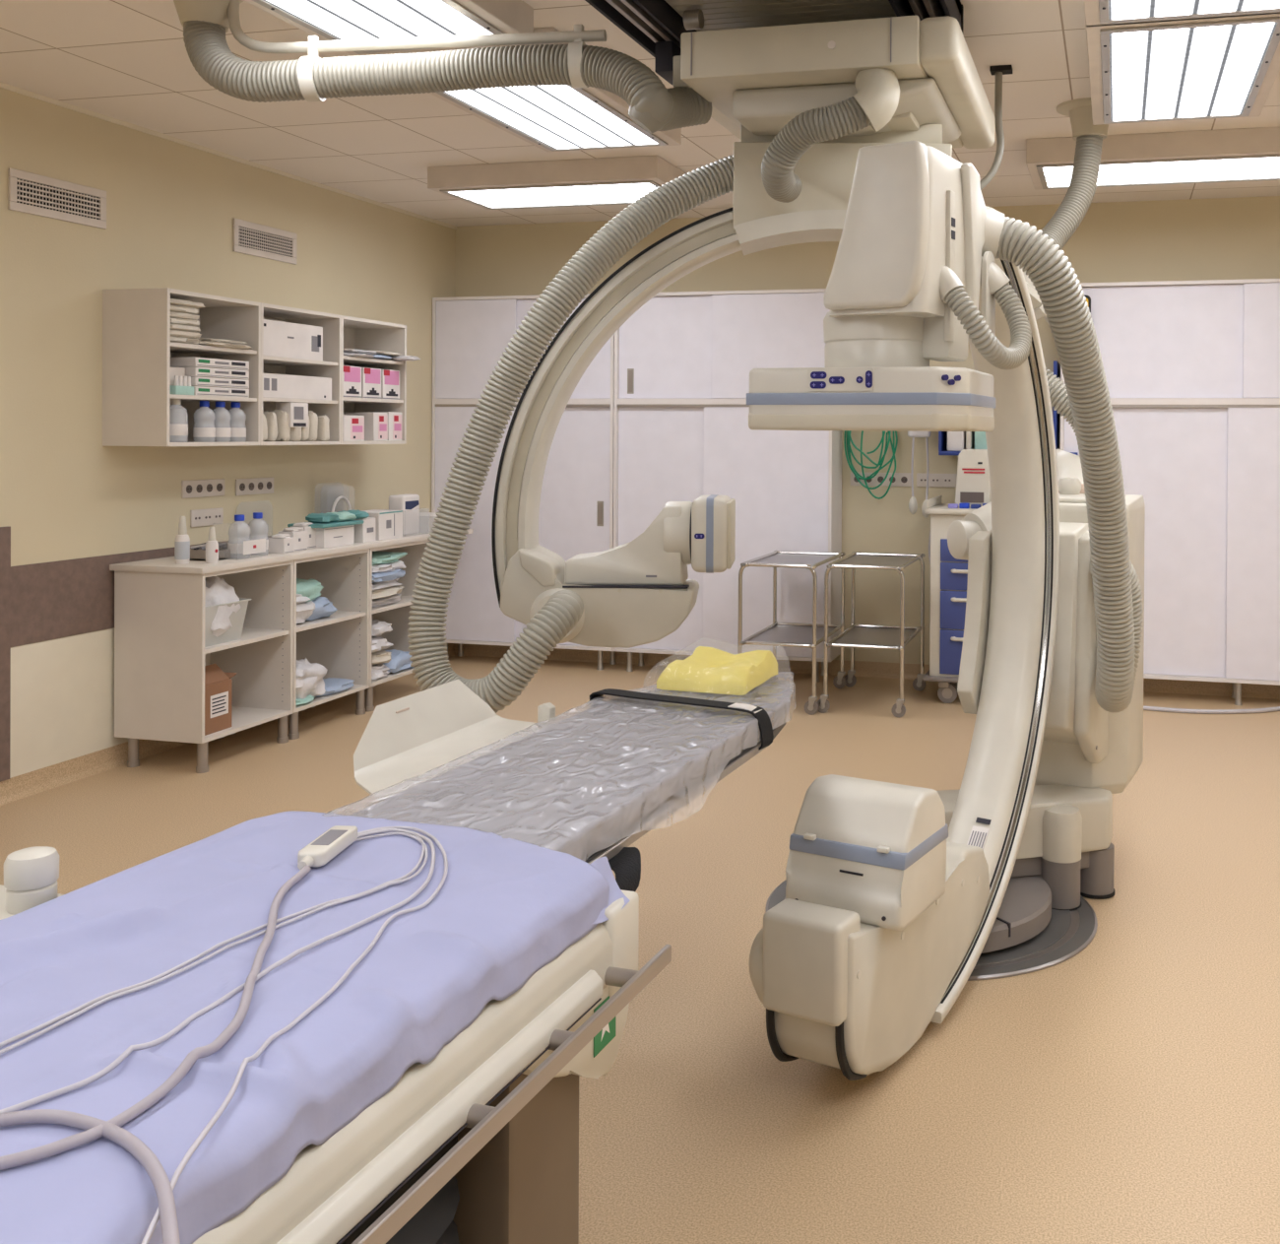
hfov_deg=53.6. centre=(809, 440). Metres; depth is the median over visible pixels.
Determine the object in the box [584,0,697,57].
rail
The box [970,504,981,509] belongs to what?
wrapped ampoule
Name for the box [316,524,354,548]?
box
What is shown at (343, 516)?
packet
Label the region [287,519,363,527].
sheet
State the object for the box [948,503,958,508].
wrapped ampoule
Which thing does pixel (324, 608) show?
packet
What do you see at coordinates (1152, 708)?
cable
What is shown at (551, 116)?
diffuser
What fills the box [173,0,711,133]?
hose
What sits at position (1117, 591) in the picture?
hose
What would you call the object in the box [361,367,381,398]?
box
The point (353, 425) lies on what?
box
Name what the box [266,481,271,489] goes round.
outlet
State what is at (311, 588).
packet
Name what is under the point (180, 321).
paper packet
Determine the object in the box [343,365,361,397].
box
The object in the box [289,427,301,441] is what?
pack
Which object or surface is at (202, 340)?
paper packet
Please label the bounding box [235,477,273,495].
strip
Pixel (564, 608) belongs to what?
hose
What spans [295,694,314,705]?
packet
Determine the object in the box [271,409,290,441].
pack
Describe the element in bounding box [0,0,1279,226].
ceiling
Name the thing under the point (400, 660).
packet
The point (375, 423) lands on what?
box
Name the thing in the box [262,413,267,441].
pack
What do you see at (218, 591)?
bag
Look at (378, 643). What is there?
packet
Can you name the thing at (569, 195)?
diffuser
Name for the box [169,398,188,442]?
bottle
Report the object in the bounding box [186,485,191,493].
outlet
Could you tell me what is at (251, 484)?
outlet
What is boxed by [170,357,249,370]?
box
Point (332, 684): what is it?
packet
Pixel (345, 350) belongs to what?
packet
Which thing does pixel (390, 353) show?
packet
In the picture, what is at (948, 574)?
cart
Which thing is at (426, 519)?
flat box
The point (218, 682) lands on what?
cardboard box
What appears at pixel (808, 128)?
hose
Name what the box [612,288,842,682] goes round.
tall cabinet
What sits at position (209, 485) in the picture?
outlet
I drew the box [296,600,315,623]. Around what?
packet
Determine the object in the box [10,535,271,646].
trim
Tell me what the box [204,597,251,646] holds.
plastic basket
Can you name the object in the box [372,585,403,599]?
packet
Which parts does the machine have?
knob, button panel, frame, rail, rail, swing arm, arm, lid knob, column lid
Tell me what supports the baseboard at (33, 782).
attached to the wall at (171, 207)
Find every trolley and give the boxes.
[737,550,845,714]
[816,551,925,717]
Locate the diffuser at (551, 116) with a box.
[443,84,658,148]
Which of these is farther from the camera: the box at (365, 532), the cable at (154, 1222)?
the box at (365, 532)
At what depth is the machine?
3.06 m
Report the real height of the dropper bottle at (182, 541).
0.215 m
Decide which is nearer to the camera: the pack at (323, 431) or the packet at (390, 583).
the pack at (323, 431)
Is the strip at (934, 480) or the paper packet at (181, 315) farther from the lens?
the strip at (934, 480)
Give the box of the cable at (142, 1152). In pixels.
[0,1108,180,1243]
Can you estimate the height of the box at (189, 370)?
0.042 m
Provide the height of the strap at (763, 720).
0.105 m
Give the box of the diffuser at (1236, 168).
[1042,157,1279,187]
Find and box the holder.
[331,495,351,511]
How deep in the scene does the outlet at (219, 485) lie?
6.28 m
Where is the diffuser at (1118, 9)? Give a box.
[1108,0,1279,19]
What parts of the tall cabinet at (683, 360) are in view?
leg, handle, leg, door, door, door, door, leg, leg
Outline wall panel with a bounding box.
[9,628,127,777]
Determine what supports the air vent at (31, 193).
in the wall at (171, 207)
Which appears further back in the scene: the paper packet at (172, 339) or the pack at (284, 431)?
the pack at (284, 431)
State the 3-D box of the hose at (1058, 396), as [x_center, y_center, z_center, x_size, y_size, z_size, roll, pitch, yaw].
[0.898,-0.133,4.462,0.329,0.346,0.107,0,0,19]
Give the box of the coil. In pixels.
[843,430,897,499]
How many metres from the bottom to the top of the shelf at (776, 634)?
0.006 m
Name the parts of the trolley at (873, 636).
leg, leg, leg, leg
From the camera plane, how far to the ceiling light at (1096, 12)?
3.74 m
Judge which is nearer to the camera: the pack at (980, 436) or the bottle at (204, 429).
the bottle at (204, 429)
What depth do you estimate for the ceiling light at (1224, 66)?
4.34 m
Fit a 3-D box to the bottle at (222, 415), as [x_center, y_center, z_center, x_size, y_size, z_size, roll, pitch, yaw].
[-2.782,-0.091,5.895,0.092,0.190,0.092,0,0,14]
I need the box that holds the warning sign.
[1084,294,1090,312]
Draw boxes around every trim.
[0,81,456,229]
[0,525,10,781]
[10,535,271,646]
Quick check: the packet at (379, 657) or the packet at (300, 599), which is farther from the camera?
the packet at (379, 657)
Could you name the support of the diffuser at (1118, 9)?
attached to the ceiling light at (1096, 12)
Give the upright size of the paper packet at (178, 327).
0.033 m
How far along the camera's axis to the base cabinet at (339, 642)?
6.73 m
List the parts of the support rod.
rod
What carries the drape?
on the table
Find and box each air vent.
[7,167,106,229]
[232,217,297,263]
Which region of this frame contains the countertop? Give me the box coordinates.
[109,528,472,574]
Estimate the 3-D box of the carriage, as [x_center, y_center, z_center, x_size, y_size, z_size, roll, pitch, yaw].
[0.036,-1.094,4.131,1.040,0.423,1.191,0,0,14]
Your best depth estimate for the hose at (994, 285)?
3.05 m
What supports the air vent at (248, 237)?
in the wall at (171, 207)
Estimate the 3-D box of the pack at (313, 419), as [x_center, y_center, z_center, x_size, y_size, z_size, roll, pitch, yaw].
[-2.634,-0.079,6.549,0.108,0.160,0.058,0,0,14]
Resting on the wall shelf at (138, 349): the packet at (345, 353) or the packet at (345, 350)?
the packet at (345, 353)
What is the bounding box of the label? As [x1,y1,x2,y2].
[275,402,308,427]
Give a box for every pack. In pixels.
[169,375,193,394]
[262,410,277,441]
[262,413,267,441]
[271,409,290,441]
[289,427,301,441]
[299,416,309,441]
[304,410,318,441]
[314,414,329,441]
[388,494,419,535]
[947,431,965,450]
[965,431,974,448]
[974,431,987,448]
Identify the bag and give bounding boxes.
[205,576,240,637]
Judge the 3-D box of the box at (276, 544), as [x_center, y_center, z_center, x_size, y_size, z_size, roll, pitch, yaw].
[-2.613,0.516,6.178,0.091,0.075,0.075,0,0,14]
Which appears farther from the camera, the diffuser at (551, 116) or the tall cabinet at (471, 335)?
the tall cabinet at (471, 335)
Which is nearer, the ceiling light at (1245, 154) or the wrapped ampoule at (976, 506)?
the ceiling light at (1245, 154)
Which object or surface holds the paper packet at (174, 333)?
on the paper packet at (172, 339)
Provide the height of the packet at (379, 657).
0.079 m
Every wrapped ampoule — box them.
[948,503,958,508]
[959,502,969,508]
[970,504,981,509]
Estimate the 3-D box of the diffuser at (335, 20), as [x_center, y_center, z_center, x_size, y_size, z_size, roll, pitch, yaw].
[-1.390,-1.308,3.560,0.524,0.003,1.164,0,0,14]
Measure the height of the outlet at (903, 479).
0.039 m
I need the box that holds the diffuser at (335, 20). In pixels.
[263,0,494,40]
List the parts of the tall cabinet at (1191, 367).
door, door, leg, leg, door, door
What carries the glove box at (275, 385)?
on the wall shelf at (138, 349)
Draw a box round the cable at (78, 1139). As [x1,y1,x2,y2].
[0,865,310,1169]
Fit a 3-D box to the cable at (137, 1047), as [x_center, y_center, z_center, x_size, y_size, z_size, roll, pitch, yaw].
[-0.664,0.634,1.607,0.207,0.020,0.886,0,0,3]
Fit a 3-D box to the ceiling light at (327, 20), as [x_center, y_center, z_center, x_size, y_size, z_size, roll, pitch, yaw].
[-1.390,-1.363,3.560,0.670,0.126,1.310,0,0,14]
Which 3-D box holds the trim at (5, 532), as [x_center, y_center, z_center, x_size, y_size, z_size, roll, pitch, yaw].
[-3.406,0.866,4.531,0.014,1.030,1.165,0,0,14]
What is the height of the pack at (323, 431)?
0.138 m
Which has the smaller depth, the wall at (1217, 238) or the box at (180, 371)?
the box at (180, 371)
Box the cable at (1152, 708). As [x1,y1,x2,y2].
[1143,704,1279,713]
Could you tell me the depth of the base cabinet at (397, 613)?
7.38 m
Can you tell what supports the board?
attached to the table
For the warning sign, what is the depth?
7.21 m
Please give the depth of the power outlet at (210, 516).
6.19 m
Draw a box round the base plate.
[766,874,1097,980]
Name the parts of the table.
control knob, knob, plate, accessory rail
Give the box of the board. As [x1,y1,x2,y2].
[327,679,555,814]
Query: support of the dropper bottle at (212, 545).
on the countertop
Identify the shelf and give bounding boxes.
[102,287,406,446]
[749,625,835,643]
[754,553,832,568]
[833,627,916,645]
[836,555,915,570]
[938,360,1078,454]
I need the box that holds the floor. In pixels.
[0,654,1279,1243]
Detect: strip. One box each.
[181,478,224,498]
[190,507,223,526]
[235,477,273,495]
[850,472,911,486]
[916,472,957,487]
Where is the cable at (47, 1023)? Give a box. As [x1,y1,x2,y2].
[0,829,424,1047]
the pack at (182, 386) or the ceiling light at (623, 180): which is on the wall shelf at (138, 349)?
the pack at (182, 386)
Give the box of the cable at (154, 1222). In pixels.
[140,826,447,1243]
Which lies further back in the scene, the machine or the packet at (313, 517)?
the packet at (313, 517)
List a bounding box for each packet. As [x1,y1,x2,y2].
[170,298,204,308]
[170,305,198,314]
[170,311,199,319]
[170,317,199,325]
[170,322,200,332]
[170,329,201,338]
[170,335,200,344]
[197,338,246,344]
[198,341,253,349]
[295,657,327,699]
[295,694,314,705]
[296,577,323,601]
[296,593,310,604]
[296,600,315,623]
[305,512,339,522]
[306,596,336,620]
[314,677,354,697]
[326,511,356,520]
[338,509,369,518]
[343,348,376,354]
[343,352,374,357]
[366,353,392,359]
[371,593,401,607]
[371,619,392,636]
[371,636,392,652]
[371,649,391,664]
[371,663,389,680]
[372,551,407,565]
[372,560,405,573]
[372,569,405,582]
[372,577,401,590]
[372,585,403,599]
[374,350,401,356]
[382,648,414,672]
[389,355,420,361]
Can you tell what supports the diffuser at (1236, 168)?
attached to the ceiling light at (1245, 154)
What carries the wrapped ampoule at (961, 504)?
on the cart
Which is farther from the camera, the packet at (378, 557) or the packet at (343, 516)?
the packet at (378, 557)
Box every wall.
[0,87,455,647]
[454,195,1279,664]
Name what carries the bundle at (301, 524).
in the box at (311, 532)
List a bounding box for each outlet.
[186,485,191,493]
[196,484,202,492]
[206,483,212,492]
[216,483,222,491]
[239,483,245,490]
[249,482,254,490]
[257,482,262,489]
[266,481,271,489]
[900,476,907,482]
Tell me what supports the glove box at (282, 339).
on the wall shelf at (138, 349)
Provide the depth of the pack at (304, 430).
6.45 m
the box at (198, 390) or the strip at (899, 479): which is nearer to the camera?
the box at (198, 390)
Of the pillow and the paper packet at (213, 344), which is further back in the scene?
the paper packet at (213, 344)
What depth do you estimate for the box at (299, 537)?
6.26 m
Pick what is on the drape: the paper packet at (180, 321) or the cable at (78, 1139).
the cable at (78, 1139)
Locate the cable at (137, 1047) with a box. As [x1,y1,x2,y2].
[0,828,435,1112]
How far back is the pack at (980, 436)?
7.40 m
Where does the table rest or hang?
on the floor
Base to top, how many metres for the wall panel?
0.532 m
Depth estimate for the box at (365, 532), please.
6.78 m
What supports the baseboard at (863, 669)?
attached to the wall at (1217, 238)
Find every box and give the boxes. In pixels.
[169,366,185,384]
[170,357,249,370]
[179,366,249,379]
[191,376,249,388]
[193,385,249,397]
[204,663,236,735]
[262,373,331,399]
[263,319,322,360]
[268,536,293,553]
[277,529,307,551]
[291,525,316,549]
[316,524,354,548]
[342,415,364,441]
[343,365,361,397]
[344,412,387,441]
[353,516,376,542]
[360,411,402,440]
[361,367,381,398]
[361,509,402,540]
[381,369,399,399]
[418,512,437,532]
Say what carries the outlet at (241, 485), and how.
attached to the strip at (243, 486)
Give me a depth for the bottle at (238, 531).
5.88 m
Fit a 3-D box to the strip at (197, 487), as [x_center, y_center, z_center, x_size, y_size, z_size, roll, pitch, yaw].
[-2.996,0.234,6.178,0.014,0.084,0.294,0,0,14]
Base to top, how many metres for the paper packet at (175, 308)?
0.034 m
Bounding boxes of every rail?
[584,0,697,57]
[664,0,896,31]
[888,0,963,32]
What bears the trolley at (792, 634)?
on the floor
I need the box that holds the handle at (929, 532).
[928,531,930,564]
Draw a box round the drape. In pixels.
[0,810,630,1243]
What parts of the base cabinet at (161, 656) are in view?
leg, leg, leg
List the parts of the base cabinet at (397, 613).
leg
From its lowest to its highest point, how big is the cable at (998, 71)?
0.540 m
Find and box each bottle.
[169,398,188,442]
[174,515,190,564]
[192,400,215,442]
[205,525,218,563]
[212,401,231,442]
[227,513,250,558]
[228,401,246,442]
[248,512,268,555]
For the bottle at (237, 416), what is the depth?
5.97 m
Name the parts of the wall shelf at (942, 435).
panel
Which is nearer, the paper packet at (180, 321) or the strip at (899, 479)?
the paper packet at (180, 321)
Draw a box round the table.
[0,715,786,1243]
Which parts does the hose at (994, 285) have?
mounting plate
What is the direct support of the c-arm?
hanging from the carriage
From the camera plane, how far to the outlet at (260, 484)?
6.58 m
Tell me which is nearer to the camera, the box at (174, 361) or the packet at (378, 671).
the box at (174, 361)
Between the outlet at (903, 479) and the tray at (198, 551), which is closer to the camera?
the tray at (198, 551)
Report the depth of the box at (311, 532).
6.40 m
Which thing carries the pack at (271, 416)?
in the wall shelf at (138, 349)
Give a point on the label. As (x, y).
(297, 413)
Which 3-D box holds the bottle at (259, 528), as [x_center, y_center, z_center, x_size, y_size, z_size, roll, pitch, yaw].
[-2.691,0.451,6.091,0.098,0.205,0.098,0,0,14]
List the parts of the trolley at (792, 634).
leg, leg, leg, leg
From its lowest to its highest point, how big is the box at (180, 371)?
0.125 m
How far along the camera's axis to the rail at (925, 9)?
3.83 m
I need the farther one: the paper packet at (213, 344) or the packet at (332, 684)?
the packet at (332, 684)
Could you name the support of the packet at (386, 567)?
on the packet at (397, 573)
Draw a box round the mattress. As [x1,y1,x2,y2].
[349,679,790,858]
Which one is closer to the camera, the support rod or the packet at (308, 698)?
the support rod
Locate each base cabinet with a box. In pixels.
[114,559,293,772]
[230,548,369,739]
[312,539,430,711]
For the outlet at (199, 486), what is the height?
0.039 m
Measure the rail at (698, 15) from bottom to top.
0.124 m
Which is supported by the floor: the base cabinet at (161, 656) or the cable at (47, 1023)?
the base cabinet at (161, 656)
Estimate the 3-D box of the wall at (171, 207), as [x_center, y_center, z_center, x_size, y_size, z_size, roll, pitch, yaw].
[-3.727,0.017,3.543,0.150,2.915,10.300,0,0,14]
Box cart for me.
[922,495,975,703]
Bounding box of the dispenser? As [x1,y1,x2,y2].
[955,448,991,507]
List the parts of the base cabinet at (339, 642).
leg, leg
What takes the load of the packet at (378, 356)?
on the wall shelf at (138, 349)
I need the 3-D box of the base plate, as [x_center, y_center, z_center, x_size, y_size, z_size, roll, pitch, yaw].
[0.383,1.492,3.990,1.047,0.012,1.047,0,0,14]
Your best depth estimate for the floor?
3.25 m
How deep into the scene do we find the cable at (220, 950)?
1.56 m
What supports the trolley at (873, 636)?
on the floor
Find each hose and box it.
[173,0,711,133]
[407,154,733,712]
[761,96,870,202]
[939,251,1031,369]
[981,205,1142,711]
[1041,97,1108,250]
[1045,366,1076,435]
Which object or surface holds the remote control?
on the drape
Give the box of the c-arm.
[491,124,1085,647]
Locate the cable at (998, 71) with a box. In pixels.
[979,64,1012,190]
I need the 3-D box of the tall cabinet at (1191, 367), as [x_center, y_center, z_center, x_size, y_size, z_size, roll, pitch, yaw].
[2.451,0.292,7.170,1.980,2.400,0.298,0,0,14]
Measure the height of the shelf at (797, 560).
0.006 m
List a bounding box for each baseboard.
[0,642,454,805]
[453,642,1279,699]
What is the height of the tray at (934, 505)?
0.080 m
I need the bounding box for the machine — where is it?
[746,140,1145,1080]
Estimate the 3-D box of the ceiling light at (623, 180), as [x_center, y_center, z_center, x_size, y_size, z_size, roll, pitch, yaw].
[-1.315,-1.382,6.754,1.290,0.123,0.650,0,0,14]
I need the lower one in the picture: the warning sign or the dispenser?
the dispenser
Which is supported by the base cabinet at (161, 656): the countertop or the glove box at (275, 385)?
the countertop
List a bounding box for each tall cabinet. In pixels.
[431,293,615,670]
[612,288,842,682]
[1060,278,1279,704]
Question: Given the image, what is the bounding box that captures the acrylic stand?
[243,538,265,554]
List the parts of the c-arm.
detector arm, plate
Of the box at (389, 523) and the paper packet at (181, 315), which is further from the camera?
the box at (389, 523)
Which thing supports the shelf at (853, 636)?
attached to the trolley at (873, 636)
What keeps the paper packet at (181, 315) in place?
on the paper packet at (180, 321)
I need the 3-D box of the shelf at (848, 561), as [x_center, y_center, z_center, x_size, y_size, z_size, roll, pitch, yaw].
[0.381,0.689,7.097,0.380,0.006,0.680,0,0,14]
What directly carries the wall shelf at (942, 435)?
attached to the wall at (1217, 238)
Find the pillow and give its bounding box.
[656,645,777,695]
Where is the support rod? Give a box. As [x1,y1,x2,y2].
[227,0,606,101]
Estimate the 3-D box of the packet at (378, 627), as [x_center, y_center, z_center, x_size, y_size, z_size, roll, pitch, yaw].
[-2.470,1.036,6.919,0.275,0.079,0.226,0,0,14]
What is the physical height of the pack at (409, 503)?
0.233 m
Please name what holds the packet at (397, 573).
on the packet at (390, 583)
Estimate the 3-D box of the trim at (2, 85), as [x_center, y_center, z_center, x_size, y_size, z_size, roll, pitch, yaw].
[-3.639,-1.430,3.515,0.012,0.020,10.300,0,0,14]
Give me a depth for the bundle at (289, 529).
6.25 m
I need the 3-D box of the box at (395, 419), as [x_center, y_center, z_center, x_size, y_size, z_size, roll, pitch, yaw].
[-2.491,-0.084,7.265,0.190,0.165,0.140,0,0,14]
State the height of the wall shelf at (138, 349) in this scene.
0.695 m
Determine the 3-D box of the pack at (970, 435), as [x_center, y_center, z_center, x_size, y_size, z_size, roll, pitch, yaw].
[0.968,-0.039,7.511,0.030,0.199,0.190,0,0,14]
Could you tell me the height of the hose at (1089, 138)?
0.925 m
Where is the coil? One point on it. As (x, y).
(848, 448)
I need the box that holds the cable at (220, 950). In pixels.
[0,832,428,1054]
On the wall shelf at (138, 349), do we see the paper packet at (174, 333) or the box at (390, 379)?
the box at (390, 379)
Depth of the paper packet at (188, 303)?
5.62 m
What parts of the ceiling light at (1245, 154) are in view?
frame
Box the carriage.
[654,15,995,148]
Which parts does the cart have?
drawer, drawer, drawer, drawer, handle, handle, handle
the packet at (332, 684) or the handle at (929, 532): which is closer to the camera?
the packet at (332, 684)
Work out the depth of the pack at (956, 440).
7.44 m
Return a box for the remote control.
[297,825,357,869]
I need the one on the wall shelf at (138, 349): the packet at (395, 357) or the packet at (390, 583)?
the packet at (395, 357)
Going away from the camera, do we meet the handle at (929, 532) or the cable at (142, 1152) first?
the cable at (142, 1152)
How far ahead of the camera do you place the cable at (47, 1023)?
1.54 m
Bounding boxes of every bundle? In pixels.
[271,533,290,537]
[282,526,303,531]
[293,521,313,526]
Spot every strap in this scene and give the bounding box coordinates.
[589,688,773,750]
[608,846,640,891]
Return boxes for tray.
[190,542,231,561]
[925,495,975,514]
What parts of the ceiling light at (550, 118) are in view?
frame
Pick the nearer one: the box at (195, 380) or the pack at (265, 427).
the box at (195, 380)
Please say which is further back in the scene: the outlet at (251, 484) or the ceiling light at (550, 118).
the outlet at (251, 484)
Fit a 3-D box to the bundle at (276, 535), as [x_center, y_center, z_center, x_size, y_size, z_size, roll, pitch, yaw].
[-2.613,0.470,6.175,0.078,0.022,0.069,0,0,14]
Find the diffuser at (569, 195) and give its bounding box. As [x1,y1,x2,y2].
[449,183,657,207]
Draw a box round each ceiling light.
[243,0,533,56]
[386,27,681,151]
[427,155,686,209]
[1025,127,1279,190]
[1083,0,1279,25]
[1085,11,1279,125]
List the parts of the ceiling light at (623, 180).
frame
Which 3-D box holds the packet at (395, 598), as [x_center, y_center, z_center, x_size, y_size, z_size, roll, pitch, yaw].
[-2.481,0.888,7.010,0.319,0.059,0.416,0,0,14]
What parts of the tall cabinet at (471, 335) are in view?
leg, door, door, door, door, leg, handle, leg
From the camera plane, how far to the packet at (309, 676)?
6.28 m

